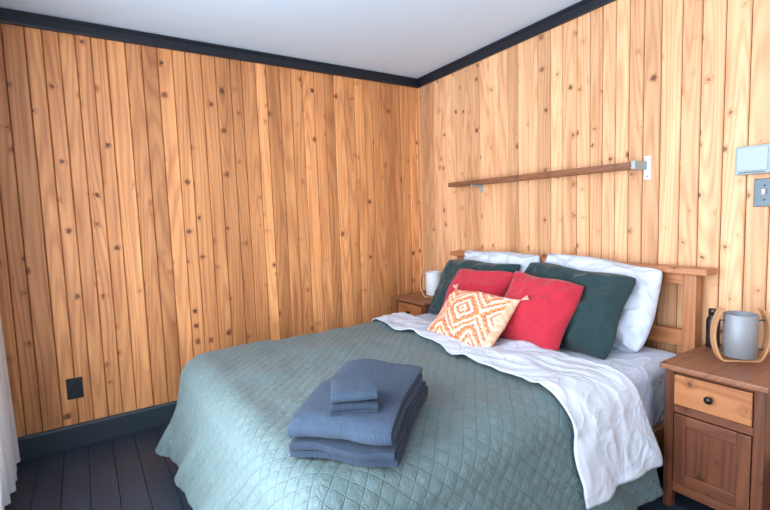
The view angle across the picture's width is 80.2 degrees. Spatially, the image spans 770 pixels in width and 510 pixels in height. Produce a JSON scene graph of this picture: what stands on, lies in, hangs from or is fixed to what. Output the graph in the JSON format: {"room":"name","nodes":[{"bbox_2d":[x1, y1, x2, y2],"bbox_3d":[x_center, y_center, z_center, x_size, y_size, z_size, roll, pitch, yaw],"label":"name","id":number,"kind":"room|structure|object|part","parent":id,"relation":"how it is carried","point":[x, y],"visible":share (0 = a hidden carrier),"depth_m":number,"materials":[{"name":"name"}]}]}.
{"room":"hotel room","nodes":[
{"label":"hotel room","id":0,"kind":"room"},
{"bbox_2d":[0,23,423,436],"bbox_3d":[-0.907,-0.178,3.077,2.854,2.315,0.134,-5,6,-33],"label":"wall","id":1,"kind":"structure","parent":0,"point":[161,209],"depth_m":2.75,"materials":[{"name":"brown wood"}]},
{"bbox_2d":[0,318,20,509],"bbox_3d":[-0.992,0.072,0.836,0.080,2.147,3.440,-5,6,-33],"label":"curtain","id":2,"kind":"object","parent":1,"relation":"hanging from","point":[9,448],"visible":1,"depth_m":2.05,"materials":[{"name":"white fabric"}]},
{"bbox_2d":[66,377,83,399],"bbox_3d":[-1.707,0.734,2.515,0.075,0.116,0.010,-5,6,-33],"label":"wall outlet","id":3,"kind":"object","parent":1,"relation":"attached to","point":[74,386],"visible":1,"depth_m":2.51,"materials":[{"name":"black plastic"}]},
{"bbox_2d":[70,380,77,386],"bbox_3d":[-1.706,0.705,2.511,0.035,0.032,0.006,-5,6,-33],"label":"socket","id":4,"kind":"object","parent":3,"relation":"attached to","point":[73,383],"depth_m":2.51,"materials":[{"name":"black paint"}]},
{"bbox_2d":[71,390,78,396],"bbox_3d":[-1.705,0.763,2.516,0.035,0.032,0.006,-5,6,-33],"label":"socket","id":5,"kind":"object","parent":3,"relation":"attached to","point":[74,393],"depth_m":2.51,"materials":[{"name":"black paint"}]},
{"bbox_2d":[17,400,177,461],"bbox_3d":[-0.833,0.916,3.105,2.840,0.125,0.020,-5,6,-33],"label":"baseboard","id":6,"kind":"structure","parent":1,"relation":"attached to","point":[31,446],"depth_m":2.56,"materials":[{"name":"grey paint"}]},
{"bbox_2d":[0,7,417,87],"bbox_3d":[-0.905,-1.273,2.908,2.840,0.066,0.028,-5,6,-33],"label":"trim","id":7,"kind":"structure","parent":1,"relation":"attached to","point":[7,16],"depth_m":2.71,"materials":[{"name":"black paint"}]},
{"bbox_2d":[0,0,581,78],"bbox_3d":[0.275,-1.317,1.121,3.100,0.256,4.560,-5,6,-33],"label":"ceiling","id":8,"kind":"structure","parent":0,"point":[407,38],"depth_m":2.59,"materials":[{"name":"paint"}]},
{"bbox_2d":[4,424,715,509],"bbox_3d":[0.381,1.164,1.308,2.880,0.134,4.417,-5,6,-33],"label":"floor","id":9,"kind":"structure","parent":0,"point":[124,472],"depth_m":2.18,"materials":[{"name":"black wood"}]},
{"bbox_2d":[393,291,431,315],"bbox_3d":[0.326,0.607,3.486,0.397,0.595,0.380,-5,6,-33],"label":"nightstand","id":10,"kind":"object","parent":9,"relation":"on","point":[415,304],"visible":0.24,"depth_m":3.37,"materials":[{"name":"brown wood"}]},
{"bbox_3d":[0.117,0.621,3.541,0.034,0.573,0.034,-5,6,-33],"label":"leg","id":11,"kind":"part","parent":10,"relation":"part of","materials":[{"name":"brown wood"}]},
{"bbox_3d":[0.188,0.422,3.382,0.020,0.121,0.282,-5,6,-33],"label":"drawer","id":12,"kind":"part","parent":10,"relation":"part of","materials":[{"name":"brown wood"}]},
{"bbox_3d":[0.296,0.638,3.274,0.034,0.573,0.034,-5,6,-33],"label":"leg","id":13,"kind":"part","parent":10,"relation":"part of","materials":[{"name":"brown wood"}]},
{"bbox_2d":[420,268,442,297],"bbox_3d":[0.360,0.207,3.386,0.200,0.214,0.112,0,5,16],"label":"table lamp","id":14,"kind":"object","parent":10,"relation":"on","point":[432,277],"visible":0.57,"depth_m":3.34,"materials":[{"name":"white paint"}]},
{"bbox_3d":[0.360,0.208,3.386,0.112,0.170,0.112,0,5,16],"label":"lamp shade","id":15,"kind":"part","parent":14,"relation":"part of","materials":[{"name":"white fabric"}]},
{"bbox_2d":[450,251,715,453],"bbox_3d":[0.209,0.553,2.218,1.970,0.935,1.660,-5,6,-33],"label":"frame","id":16,"kind":"object","parent":9,"relation":"on","point":[688,337],"visible":0.1,"depth_m":2.08,"materials":[{"name":"brown wood"}]},
{"bbox_2d":[416,313,675,428],"bbox_3d":[0.201,0.631,2.206,1.862,0.308,1.490,-5,6,-33],"label":"mattress","id":17,"kind":"object","parent":16,"relation":"on","point":[642,367],"visible":0.11,"depth_m":1.97,"materials":[{"name":"grey fabric"}]},
{"bbox_2d":[155,321,663,509],"bbox_3d":[-0.069,0.715,2.042,1.628,0.489,1.820,-5,6,-33],"label":"quilt","id":18,"kind":"object","parent":17,"relation":"on","point":[482,437],"visible":0.78,"depth_m":1.51,"materials":[{"name":"teal fabric"}]},
{"bbox_2d":[287,359,427,466],"bbox_3d":[-0.059,0.465,1.435,0.309,0.129,0.530,-1,5,14],"label":"folded towels","id":19,"kind":"object","parent":18,"relation":"on","point":[381,438],"visible":0.83,"depth_m":1.23,"materials":[{"name":"blue fabric"}]},
{"bbox_2d":[330,378,378,415],"bbox_3d":[-0.088,0.390,1.282,0.136,0.062,0.150,-3,5,-8],"label":"washcloths","id":20,"kind":"object","parent":19,"relation":"on","point":[347,395],"visible":1,"depth_m":1.22,"materials":[{"name":"blue fabric"}]},
{"bbox_2d":[371,312,662,509],"bbox_3d":[0.381,0.591,2.301,0.497,0.380,1.706,-5,6,-33],"label":"blanket","id":21,"kind":"object","parent":18,"relation":"on","point":[615,442],"visible":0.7,"depth_m":1.70,"materials":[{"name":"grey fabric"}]},
{"bbox_2d":[427,284,528,346],"bbox_3d":[0.443,0.322,2.353,0.290,0.271,0.532,-5,6,-34],"label":"lumbar cushion","id":22,"kind":"object","parent":21,"relation":"on","point":[476,318],"visible":0.86,"depth_m":2.25,"materials":[{"name":"fabric"}]},
{"bbox_2d":[429,259,519,314],"bbox_3d":[0.541,0.222,2.870,0.282,0.361,0.619,-5,6,-34],"label":"pillow","id":23,"kind":"object","parent":17,"relation":"on","point":[450,270],"visible":0.38,"depth_m":2.93,"materials":[{"name":"fabric"}]},
{"bbox_2d":[440,269,513,310],"bbox_3d":[0.520,0.245,2.650,0.258,0.312,0.428,-6,6,-36],"label":"cushion","id":24,"kind":"object","parent":17,"relation":"on","point":[497,283],"visible":0.44,"depth_m":2.58,"materials":[{"name":"fabric"}]},
{"bbox_2d":[463,250,539,271],"bbox_3d":[0.690,0.182,2.909,0.258,0.403,0.640,-6,6,-36],"label":"pillow","id":25,"kind":"object","parent":17,"relation":"on","point":[524,260],"visible":0.23,"depth_m":2.84,"materials":[{"name":"grey fabric"}]},
{"bbox_2d":[499,271,583,350],"bbox_3d":[0.739,0.277,2.263,0.268,0.352,0.412,-6,6,-35],"label":"cushion","id":26,"kind":"object","parent":17,"relation":"on","point":[542,320],"visible":0.71,"depth_m":2.16,"materials":[{"name":"fabric"}]},
{"bbox_2d":[524,262,635,359],"bbox_3d":[0.899,0.251,2.298,0.307,0.388,0.620,-5,6,-30],"label":"pillow","id":27,"kind":"object","parent":17,"relation":"on","point":[592,329],"visible":0.52,"depth_m":2.09,"materials":[{"name":"fabric"}]},
{"bbox_2d":[545,254,661,351],"bbox_3d":[1.061,0.223,2.361,0.315,0.429,0.658,-5,6,-29],"label":"pillow","id":28,"kind":"object","parent":17,"relation":"on","point":[637,317],"visible":0.43,"depth_m":2.11,"materials":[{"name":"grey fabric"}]},
{"bbox_3d":[0.978,0.069,2.700,0.030,0.050,1.490,-5,6,-33],"label":"rail","id":29,"kind":"part","parent":16,"relation":"part of","materials":[{"name":"brown wood"}]},
{"bbox_3d":[0.973,0.030,2.694,0.095,0.030,1.660,-5,6,-33],"label":"rail","id":30,"kind":"part","parent":16,"relation":"part of","materials":[{"name":"brown wood"}]},
{"bbox_3d":[0.620,0.852,1.603,1.870,0.120,0.030,-5,6,-33],"label":"rail","id":31,"kind":"part","parent":16,"relation":"part of","materials":[{"name":"brown wood"}]},
{"bbox_3d":[0.987,0.346,2.724,0.030,0.075,1.490,-5,6,-33],"label":"rail","id":32,"kind":"part","parent":16,"relation":"part of","materials":[{"name":"brown wood"}]},
{"bbox_3d":[1.410,0.536,2.113,0.055,0.905,0.055,-5,6,-33],"label":"post","id":33,"kind":"part","parent":16,"relation":"part of","materials":[{"name":"brown wood"}]},
{"bbox_2d":[659,344,769,509],"bbox_3d":[1.388,0.717,1.830,0.472,0.595,0.350,-5,6,-33],"label":"nightstand","id":34,"kind":"object","parent":9,"relation":"on","point":[717,412],"visible":0.96,"depth_m":1.71,"materials":[{"name":"brown wood"}]},
{"bbox_3d":[1.156,0.734,1.852,0.034,0.573,0.034,-5,6,-33],"label":"leg","id":35,"kind":"part","parent":34,"relation":"part of","materials":[{"name":"brown wood"}]},
{"bbox_3d":[1.244,0.938,1.748,0.026,0.040,0.258,-5,6,-33],"label":"rail","id":36,"kind":"part","parent":34,"relation":"part of","materials":[{"name":"brown wood"}]},
{"bbox_3d":[1.198,0.538,1.691,0.031,0.029,0.029,-5,6,-33],"label":"knob","id":37,"kind":"part","parent":34,"relation":"part of","materials":[{"name":"black metal"}]},
{"bbox_3d":[1.235,0.892,1.739,0.020,0.045,0.168,-5,6,-33],"label":"door rail","id":38,"kind":"part","parent":34,"relation":"part of","materials":[{"name":"brown wood"}]},
{"bbox_3d":[1.232,0.774,1.729,0.006,0.200,0.176,-5,6,-33],"label":"door panel","id":39,"kind":"part","parent":34,"relation":"part of","materials":[{"name":"brown wood"}]},
{"bbox_3d":[1.227,0.656,1.718,0.020,0.045,0.168,-5,6,-33],"label":"door rail","id":40,"kind":"part","parent":34,"relation":"part of","materials":[{"name":"brown wood"}]},
{"bbox_2d":[705,308,720,347],"bbox_3d":[1.434,0.318,1.997,0.052,0.168,0.052,-5,6,-33],"label":"water bottle","id":41,"kind":"object","parent":34,"relation":"on","point":[711,311],"visible":0.54,"depth_m":1.99,"materials":[{"name":"black plastic"}]},
{"bbox_3d":[1.233,0.614,1.720,0.026,0.030,0.258,-5,6,-33],"label":"rail","id":42,"kind":"part","parent":34,"relation":"part of","materials":[{"name":"brown wood"}]},
{"bbox_3d":[1.219,0.535,1.705,0.020,0.121,0.252,-5,6,-33],"label":"drawer","id":43,"kind":"part","parent":34,"relation":"part of","materials":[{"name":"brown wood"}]},
{"bbox_3d":[1.228,0.464,1.706,0.026,0.014,0.258,-5,6,-33],"label":"rail","id":44,"kind":"part","parent":34,"relation":"part of","materials":[{"name":"brown wood"}]},
{"bbox_2d":[710,307,769,362],"bbox_3d":[1.397,0.312,1.798,0.200,0.214,0.112,-1,5,10],"label":"table lamp","id":45,"kind":"object","parent":34,"relation":"on","point":[740,335],"visible":1,"depth_m":1.77,"materials":[{"name":"grey"}]},
{"bbox_3d":[1.397,0.314,1.798,0.112,0.170,0.112,-1,5,10],"label":"lamp shade","id":46,"kind":"part","parent":45,"relation":"part of","materials":[{"name":"grey fabric"}]},
{"bbox_3d":[1.318,0.750,1.610,0.034,0.573,0.034,-5,6,-33],"label":"leg","id":47,"kind":"part","parent":34,"relation":"part of","materials":[{"name":"brown wood"}]},
{"bbox_3d":[1.483,0.695,1.717,0.367,0.493,0.015,-5,6,-33],"label":"panel","id":48,"kind":"part","parent":34,"relation":"part of","materials":[{"name":"brown wood"}]},
{"bbox_2d":[418,0,769,354],"bbox_3d":[1.548,-0.217,2.053,0.134,2.405,4.314,-5,6,-33],"label":"wall","id":49,"kind":"structure","parent":0,"point":[680,84],"depth_m":2.35,"materials":[{"name":"brown wood"}]},
{"bbox_2d":[417,0,615,87],"bbox_3d":[1.447,-1.316,1.905,0.028,0.169,4.300,-5,6,-33],"label":"trim","id":50,"kind":"structure","parent":49,"relation":"attached to","point":[583,7],"depth_m":2.83,"materials":[{"name":"black paint"}]},
{"bbox_2d":[448,156,650,192],"bbox_3d":[0.884,-0.465,2.790,0.120,0.115,1.369,-5,6,-33],"label":"wall shelf","id":51,"kind":"object","parent":49,"relation":"attached to","point":[645,165],"visible":1,"depth_m":2.53,"materials":[{"name":"brown wood"}]},
{"bbox_3d":[1.247,-0.440,2.242,0.116,0.040,0.018,-5,6,-33],"label":"bracket arm","id":52,"kind":"part","parent":51,"relation":"part of","materials":[{"name":"grey plastic"}]},
{"bbox_3d":[1.303,-0.433,2.266,0.006,0.115,0.032,-5,6,-33],"label":"bracket plate","id":53,"kind":"part","parent":51,"relation":"part of","materials":[{"name":"white paint"}]},
{"bbox_2d":[735,143,769,174],"bbox_3d":[1.528,-0.394,1.893,0.049,0.117,0.120,-5,6,-33],"label":"thermostat","id":54,"kind":"object","parent":49,"relation":"attached to","point":[754,159],"visible":1,"depth_m":1.88,"materials":[{"name":"grey plastic"}]},
{"bbox_2d":[753,178,769,206],"bbox_3d":[1.563,-0.258,1.885,0.020,0.115,0.073,-5,6,-33],"label":"light switch","id":55,"kind":"object","parent":49,"relation":"attached to","point":[761,198],"visible":1,"depth_m":1.89,"materials":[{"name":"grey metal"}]}
]}

